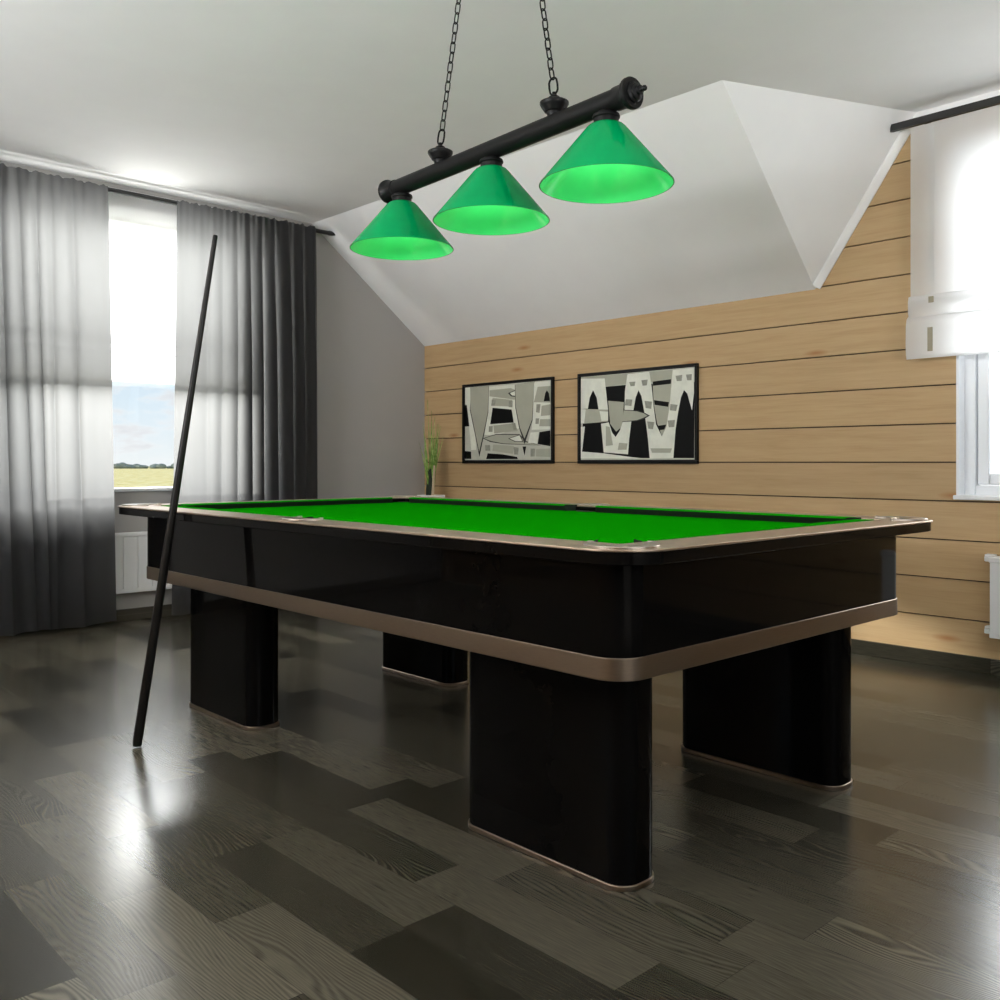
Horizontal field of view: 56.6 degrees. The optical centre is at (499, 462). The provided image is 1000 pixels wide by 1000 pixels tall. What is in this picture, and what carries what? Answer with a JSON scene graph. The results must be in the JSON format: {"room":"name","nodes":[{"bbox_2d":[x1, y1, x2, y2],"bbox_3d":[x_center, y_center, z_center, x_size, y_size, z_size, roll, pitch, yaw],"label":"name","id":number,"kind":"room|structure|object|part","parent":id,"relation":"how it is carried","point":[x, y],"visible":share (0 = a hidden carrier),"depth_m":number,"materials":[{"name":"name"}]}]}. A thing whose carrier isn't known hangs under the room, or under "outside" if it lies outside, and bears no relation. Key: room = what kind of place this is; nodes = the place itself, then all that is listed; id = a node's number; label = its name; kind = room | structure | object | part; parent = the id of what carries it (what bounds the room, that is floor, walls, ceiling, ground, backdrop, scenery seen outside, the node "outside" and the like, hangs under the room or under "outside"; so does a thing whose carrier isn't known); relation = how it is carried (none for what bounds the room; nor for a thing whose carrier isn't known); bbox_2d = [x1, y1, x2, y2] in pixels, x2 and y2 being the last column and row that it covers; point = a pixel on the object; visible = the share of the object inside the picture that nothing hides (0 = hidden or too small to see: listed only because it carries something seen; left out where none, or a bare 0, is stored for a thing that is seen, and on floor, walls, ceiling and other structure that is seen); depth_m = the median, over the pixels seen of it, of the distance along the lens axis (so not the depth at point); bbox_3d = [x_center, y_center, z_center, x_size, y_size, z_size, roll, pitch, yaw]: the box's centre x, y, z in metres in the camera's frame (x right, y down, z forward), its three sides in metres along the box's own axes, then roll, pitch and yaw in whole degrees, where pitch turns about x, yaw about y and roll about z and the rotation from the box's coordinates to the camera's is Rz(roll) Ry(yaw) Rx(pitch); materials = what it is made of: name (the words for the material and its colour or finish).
{"room":"games hall","nodes":[
{"label":"games hall","id":0,"kind":"room"},
{"bbox_2d":[0,161,425,609],"bbox_3d":[-3.180,-0.398,5.219,7.090,2.795,0.160,0,0,-43],"label":"wall","id":1,"kind":"structure","parent":0,"point":[371,368],"depth_m":7.07,"materials":[{"name":"grey paint"}]},
{"bbox_2d":[23,604,171,632],"bbox_3d":[-3.120,0.963,5.154,6.889,0.074,0.016,0,0,-43],"label":"baseboard","id":2,"kind":"structure","parent":1,"relation":"attached to","point":[141,612],"depth_m":5.91,"materials":[{"name":"brown wood"}]},
{"bbox_2d":[30,171,231,384],"bbox_3d":[-2.395,-1.107,5.811,1.645,1.209,0.048,0,0,-43],"label":"blind","id":3,"kind":"object","parent":1,"relation":"attached to","point":[142,232],"visible":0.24,"depth_m":5.92,"materials":[{"name":"white fabric"}]},
{"bbox_2d":[115,531,171,593],"bbox_3d":[-2.236,0.718,5.947,0.943,0.566,0.065,0,0,-43],"label":"radiator","id":4,"kind":"object","parent":1,"relation":"attached to","point":[130,547],"visible":0.1,"depth_m":5.84,"materials":[{"name":"white metal"}]},
{"bbox_3d":[-2.231,0.618,5.943,0.935,0.345,0.020,0,0,-43],"label":"panel","id":5,"kind":"part","parent":4,"relation":"part of","materials":[{"name":"white metal"}]},
{"bbox_2d":[114,487,172,491],"bbox_3d":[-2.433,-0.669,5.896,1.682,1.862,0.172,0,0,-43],"label":"windowsill","id":6,"kind":"structure","parent":1,"relation":"in","point":[123,489],"depth_m":5.95,"materials":[{"name":"white plastic"}]},
{"bbox_2d":[417,494,444,497],"bbox_3d":[-0.534,0.626,7.184,0.156,0.748,0.156,0,0,-43],"label":"planter","id":7,"kind":"object","parent":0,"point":[427,495],"depth_m":7.13,"materials":[{"name":"white ceramic"}]},
{"bbox_2d":[0,608,999,999],"bbox_3d":[-0.454,1.040,2.453,7.290,0.080,8.203,0,0,-43],"label":"floor","id":8,"kind":"structure","parent":0,"point":[330,851],"depth_m":2.39,"materials":[{"name":"grey wood"}]},
{"bbox_2d":[132,235,217,746],"bbox_3d":[-1.143,0.095,3.272,0.290,1.801,0.033,0,0,-7],"label":"billiard cue","id":9,"kind":"object","parent":8,"relation":"on","point":[139,728],"visible":1,"depth_m":3.26,"materials":[{"name":"black wood"}]},
{"bbox_2d":[417,400,444,497],"bbox_3d":[-0.525,0.258,7.176,0.156,1.485,0.276,0,0,-43],"label":"potted grass","id":10,"kind":"object","parent":8,"relation":"on","point":[433,459],"depth_m":7.16,"materials":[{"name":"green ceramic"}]},
{"bbox_2d":[118,495,932,891],"bbox_3d":[-0.111,0.584,3.307,1.526,0.832,2.690,0,0,-43],"label":"table","id":11,"kind":"object","parent":8,"relation":"on","point":[566,615],"visible":1,"depth_m":2.49,"materials":[{"name":"black paint"}]},
{"bbox_3d":[-1.464,0.174,3.763,0.125,0.009,0.160,0,0,2],"label":"pocket plate","id":12,"kind":"part","parent":11,"relation":"part of","materials":[{"name":"silver metal"}]},
{"bbox_3d":[-1.060,0.729,3.688,0.140,0.518,0.546,0,0,-43],"label":"leg","id":13,"kind":"part","parent":11,"relation":"part of","materials":[{"name":"black paint"}]},
{"bbox_3d":[-1.060,0.993,3.688,0.148,0.014,0.554,0,0,-43],"label":"foot trim","id":14,"kind":"part","parent":11,"relation":"part of","materials":[{"name":"brown metal"}]},
{"bbox_2d":[161,505,312,517],"bbox_3d":[-0.964,0.185,3.327,0.048,0.024,1.085,0,0,-43],"label":"cushion","id":15,"kind":"object","parent":11,"relation":"on","point":[185,507],"depth_m":3.25,"materials":[{"name":"green fabric"}]},
{"bbox_2d":[178,497,392,508],"bbox_3d":[-0.925,0.185,4.176,1.116,0.024,0.048,0,0,-43],"label":"cushion","id":16,"kind":"object","parent":11,"relation":"on","point":[293,503],"depth_m":4.14,"materials":[{"name":"green fabric"}]},
{"bbox_3d":[-0.617,0.174,2.833,0.088,0.009,0.143,0,0,-43],"label":"pocket plate","id":17,"kind":"part","parent":11,"relation":"part of","materials":[{"name":"silver metal"}]},
{"bbox_3d":[-0.477,0.174,4.687,0.160,0.009,0.125,0,0,2],"label":"pocket plate","id":18,"kind":"part","parent":11,"relation":"part of","materials":[{"name":"silver metal"}]},
{"bbox_3d":[-0.357,0.729,4.361,0.140,0.518,0.534,0,0,-43],"label":"leg","id":19,"kind":"part","parent":11,"relation":"part of","materials":[{"name":"black paint"}]},
{"bbox_3d":[-0.357,0.993,4.361,0.148,0.014,0.542,0,0,-43],"label":"foot trim","id":20,"kind":"part","parent":11,"relation":"part of","materials":[{"name":"brown metal"}]},
{"bbox_2d":[324,519,597,541],"bbox_3d":[-0.147,0.185,2.454,0.048,0.024,1.085,0,0,-43],"label":"cushion","id":21,"kind":"object","parent":11,"relation":"on","point":[342,520],"depth_m":2.35,"materials":[{"name":"green fabric"}]},
{"bbox_2d":[409,497,576,510],"bbox_3d":[-0.075,0.185,4.159,0.048,0.024,1.085,0,0,-43],"label":"cushion","id":22,"kind":"object","parent":11,"relation":"on","point":[437,501],"depth_m":4.07,"materials":[{"name":"green fabric"}]},
{"bbox_3d":[-0.111,0.177,3.307,1.526,0.006,2.690,0,0,-43],"label":"rail","id":23,"kind":"part","parent":11,"relation":"part of","materials":[{"name":"brown wood"}]},
{"bbox_3d":[0.141,0.729,2.398,0.140,0.518,0.575,0,0,-43],"label":"leg","id":24,"kind":"part","parent":11,"relation":"part of","materials":[{"name":"black paint"}]},
{"bbox_3d":[0.141,0.993,2.398,0.148,0.014,0.583,0,0,-43],"label":"foot trim","id":25,"kind":"part","parent":11,"relation":"part of","materials":[{"name":"brown metal"}]},
{"bbox_3d":[0.395,0.174,3.780,0.088,0.009,0.143,0,0,-43],"label":"pocket plate","id":26,"kind":"part","parent":11,"relation":"part of","materials":[{"name":"silver metal"}]},
{"bbox_3d":[0.255,0.174,1.927,0.160,0.009,0.125,0,0,2],"label":"pocket plate","id":27,"kind":"part","parent":11,"relation":"part of","materials":[{"name":"silver metal"}]},
{"bbox_2d":[595,506,860,522],"bbox_3d":[0.742,0.185,3.287,0.048,0.024,1.085,0,0,-43],"label":"cushion","id":28,"kind":"object","parent":11,"relation":"on","point":[724,515],"depth_m":3.23,"materials":[{"name":"green fabric"}]},
{"bbox_2d":[634,519,873,542],"bbox_3d":[0.703,0.185,2.437,1.116,0.024,0.048,0,0,-43],"label":"cushion","id":29,"kind":"object","parent":11,"relation":"on","point":[675,537],"depth_m":2.34,"materials":[{"name":"green fabric"}]},
{"bbox_3d":[0.865,0.729,3.069,0.140,0.518,0.587,0,0,-43],"label":"leg","id":30,"kind":"part","parent":11,"relation":"part of","materials":[{"name":"black paint"}]},
{"bbox_3d":[0.865,0.993,3.069,0.148,0.014,0.595,0,0,-43],"label":"foot trim","id":31,"kind":"part","parent":11,"relation":"part of","materials":[{"name":"brown metal"}]},
{"bbox_3d":[1.242,0.174,2.850,0.125,0.009,0.160,0,0,2],"label":"pocket plate","id":32,"kind":"part","parent":11,"relation":"part of","materials":[{"name":"silver metal"}]},
{"bbox_2d":[0,0,999,345],"bbox_3d":[-0.459,-1.341,2.312,6.930,0.808,7.843,0,0,-43],"label":"ceiling","id":33,"kind":"structure","parent":0,"point":[770,121],"depth_m":4.53,"materials":[{"name":"white paint"}]},
{"bbox_2d":[29,171,334,235],"bbox_3d":[-2.305,-1.696,5.752,3.056,0.100,0.036,0,0,-43],"label":"curtain rod","id":34,"kind":"object","parent":33,"relation":"attached to","point":[111,190],"visible":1,"depth_m":5.84,"materials":[{"name":"black metal"}]},
{"bbox_2d":[0,163,116,635],"bbox_3d":[-2.842,-0.351,5.170,1.417,2.659,0.066,0,0,-43],"label":"curtain","id":35,"kind":"object","parent":34,"relation":"hanging from","point":[58,566],"visible":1,"depth_m":5.41,"materials":[{"name":"grey fabric"}]},
{"bbox_2d":[172,200,317,614],"bbox_3d":[-1.675,-0.351,6.256,1.078,2.659,0.079,0,0,-43],"label":"curtain","id":36,"kind":"object","parent":34,"relation":"hanging from","point":[252,436],"visible":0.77,"depth_m":6.25,"materials":[{"name":"grey fabric"}]},
{"bbox_2d":[350,0,674,259],"bbox_3d":[-0.033,-1.294,3.248,0.409,0.903,1.515,0,0,-40],"label":"lamp","id":37,"kind":"object","parent":33,"relation":"hanging from","point":[607,163],"visible":1,"depth_m":3.10,"materials":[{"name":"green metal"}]},
{"bbox_3d":[-0.388,-0.934,3.672,0.409,0.184,0.409,0,0,-43],"label":"lamp shade","id":38,"kind":"part","parent":37,"relation":"part of","materials":[{"name":"green glass"}]},
{"bbox_3d":[-0.223,-1.155,3.476,0.093,0.079,0.093,0,0,-43],"label":"chain mount","id":39,"kind":"part","parent":37,"relation":"part of","materials":[{"name":"black metal"}]},
{"bbox_3d":[-0.188,-1.450,3.438,0.025,0.533,0.140,0,0,-43],"label":"chain","id":40,"kind":"part","parent":37,"relation":"part of","materials":[{"name":"black metal"}]},
{"bbox_3d":[-0.030,-0.934,3.245,0.409,0.184,0.409,0,0,-43],"label":"lamp shade","id":41,"kind":"part","parent":37,"relation":"part of","materials":[{"name":"green glass"}]},
{"bbox_3d":[0.147,-1.452,3.030,0.025,0.537,0.120,0,0,-43],"label":"chain","id":42,"kind":"part","parent":37,"relation":"part of","materials":[{"name":"black metal"}]},
{"bbox_3d":[0.175,-1.155,2.999,0.093,0.079,0.093,0,0,-43],"label":"chain mount","id":43,"kind":"part","parent":37,"relation":"part of","materials":[{"name":"black metal"}]},
{"bbox_3d":[0.323,-0.934,2.823,0.409,0.184,0.409,0,0,-43],"label":"lamp shade","id":44,"kind":"part","parent":37,"relation":"part of","materials":[{"name":"green glass"}]},
{"bbox_2d":[425,133,999,659],"bbox_3d":[2.080,-0.398,4.758,0.160,2.795,7.903,0,0,-43],"label":"wall","id":45,"kind":"structure","parent":0,"point":[811,401],"depth_m":5.07,"materials":[{"name":"brown wood"}]},
{"bbox_2d":[462,377,554,463],"bbox_3d":[0.044,-0.292,6.796,0.025,0.603,0.958,0,0,-43],"label":"framed picture","id":46,"kind":"object","parent":45,"relation":"attached to","point":[512,421],"visible":1,"depth_m":6.76},
{"bbox_2d":[577,363,698,463],"bbox_3d":[0.859,-0.293,5.926,0.025,0.604,0.961,0,0,-43],"label":"framed picture","id":47,"kind":"object","parent":45,"relation":"attached to","point":[650,415],"visible":1,"depth_m":5.90},
{"bbox_2d":[813,127,912,288],"bbox_3d":[1.881,-1.322,4.827,0.036,0.777,0.540,0,0,-43],"label":"trim","id":48,"kind":"structure","parent":45,"relation":"attached to","point":[904,134],"depth_m":4.82,"materials":[{"name":"white paint"}]},
{"bbox_2d":[851,638,999,675],"bbox_3d":[2.056,0.963,4.655,0.016,0.074,7.785,0,0,-43],"label":"baseboard","id":49,"kind":"structure","parent":45,"relation":"attached to","point":[983,665],"depth_m":4.59,"materials":[{"name":"black wood"}]},
{"bbox_2d":[890,95,999,131],"bbox_3d":[2.615,-1.667,3.994,0.102,0.034,1.858,0,0,-43],"label":"curtain rod","id":50,"kind":"object","parent":45,"relation":"attached to","point":[993,101],"visible":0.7,"depth_m":4.44,"materials":[{"name":"black metal"}]},
{"bbox_2d":[906,105,999,359],"bbox_3d":[2.567,-1.074,3.963,0.038,1.140,1.658,0,0,-43],"label":"blind","id":51,"kind":"object","parent":45,"relation":"attached to","point":[954,301],"visible":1,"depth_m":4.41,"materials":[{"name":"white fabric"}]},
{"bbox_2d":[913,90,999,126],"bbox_3d":[3.391,-1.705,3.235,0.006,0.100,3.887,0,0,-43],"label":"trim","id":52,"kind":"structure","parent":45,"relation":"attached to","point":[994,93],"depth_m":4.49,"materials":[{"name":"white paint"}]},
{"bbox_2d":[953,353,999,500],"bbox_3d":[2.710,-0.669,4.062,0.172,1.701,1.343,0,0,-43],"label":"window","id":53,"kind":"structure","parent":45,"relation":"in","point":[975,476],"depth_m":4.51,"materials":[{"name":"white plastic"}]},
{"bbox_3d":[2.682,0.170,4.036,0.097,0.022,1.343,0,0,-43],"label":"sill","id":54,"kind":"part","parent":53,"relation":"part of","materials":[{"name":"white plastic"}]},
{"bbox_3d":[2.751,-0.673,4.100,0.060,1.565,1.199,0,0,-43],"label":"sash","id":55,"kind":"part","parent":53,"relation":"part of","materials":[{"name":"white plastic"}]},
{"bbox_2d":[984,554,999,638],"bbox_3d":[2.626,0.717,3.985,0.098,0.569,1.038,0,0,-43],"label":"radiator","id":56,"kind":"object","parent":45,"relation":"attached to","point":[993,629],"visible":1,"depth_m":4.29,"materials":[{"name":"white metal"}]},
{"bbox_3d":[2.610,0.638,3.946,0.014,0.351,0.995,0,0,-43],"label":"panel","id":57,"kind":"part","parent":56,"relation":"part of","materials":[{"name":"white metal"}]},
{"label":"outside","id":58,"kind":"structure","parent":0,"visible":0},
{"bbox_2d":[114,466,173,487],"bbox_3d":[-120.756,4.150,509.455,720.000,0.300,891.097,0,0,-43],"label":"field","id":59,"kind":"structure","parent":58,"point":[148,477],"depth_m":243.73,"materials":[{"name":"yellow plant"}]},
{"bbox_2d":[114,462,173,468],"bbox_3d":[-124.096,1.440,589.817,445.935,5.120,411.505,0,0,-43],"label":"woodland","id":60,"kind":"object","parent":59,"relation":"on","point":[122,465],"visible":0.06,"depth_m":586.10,"materials":[{"name":"green plant"}]}
]}

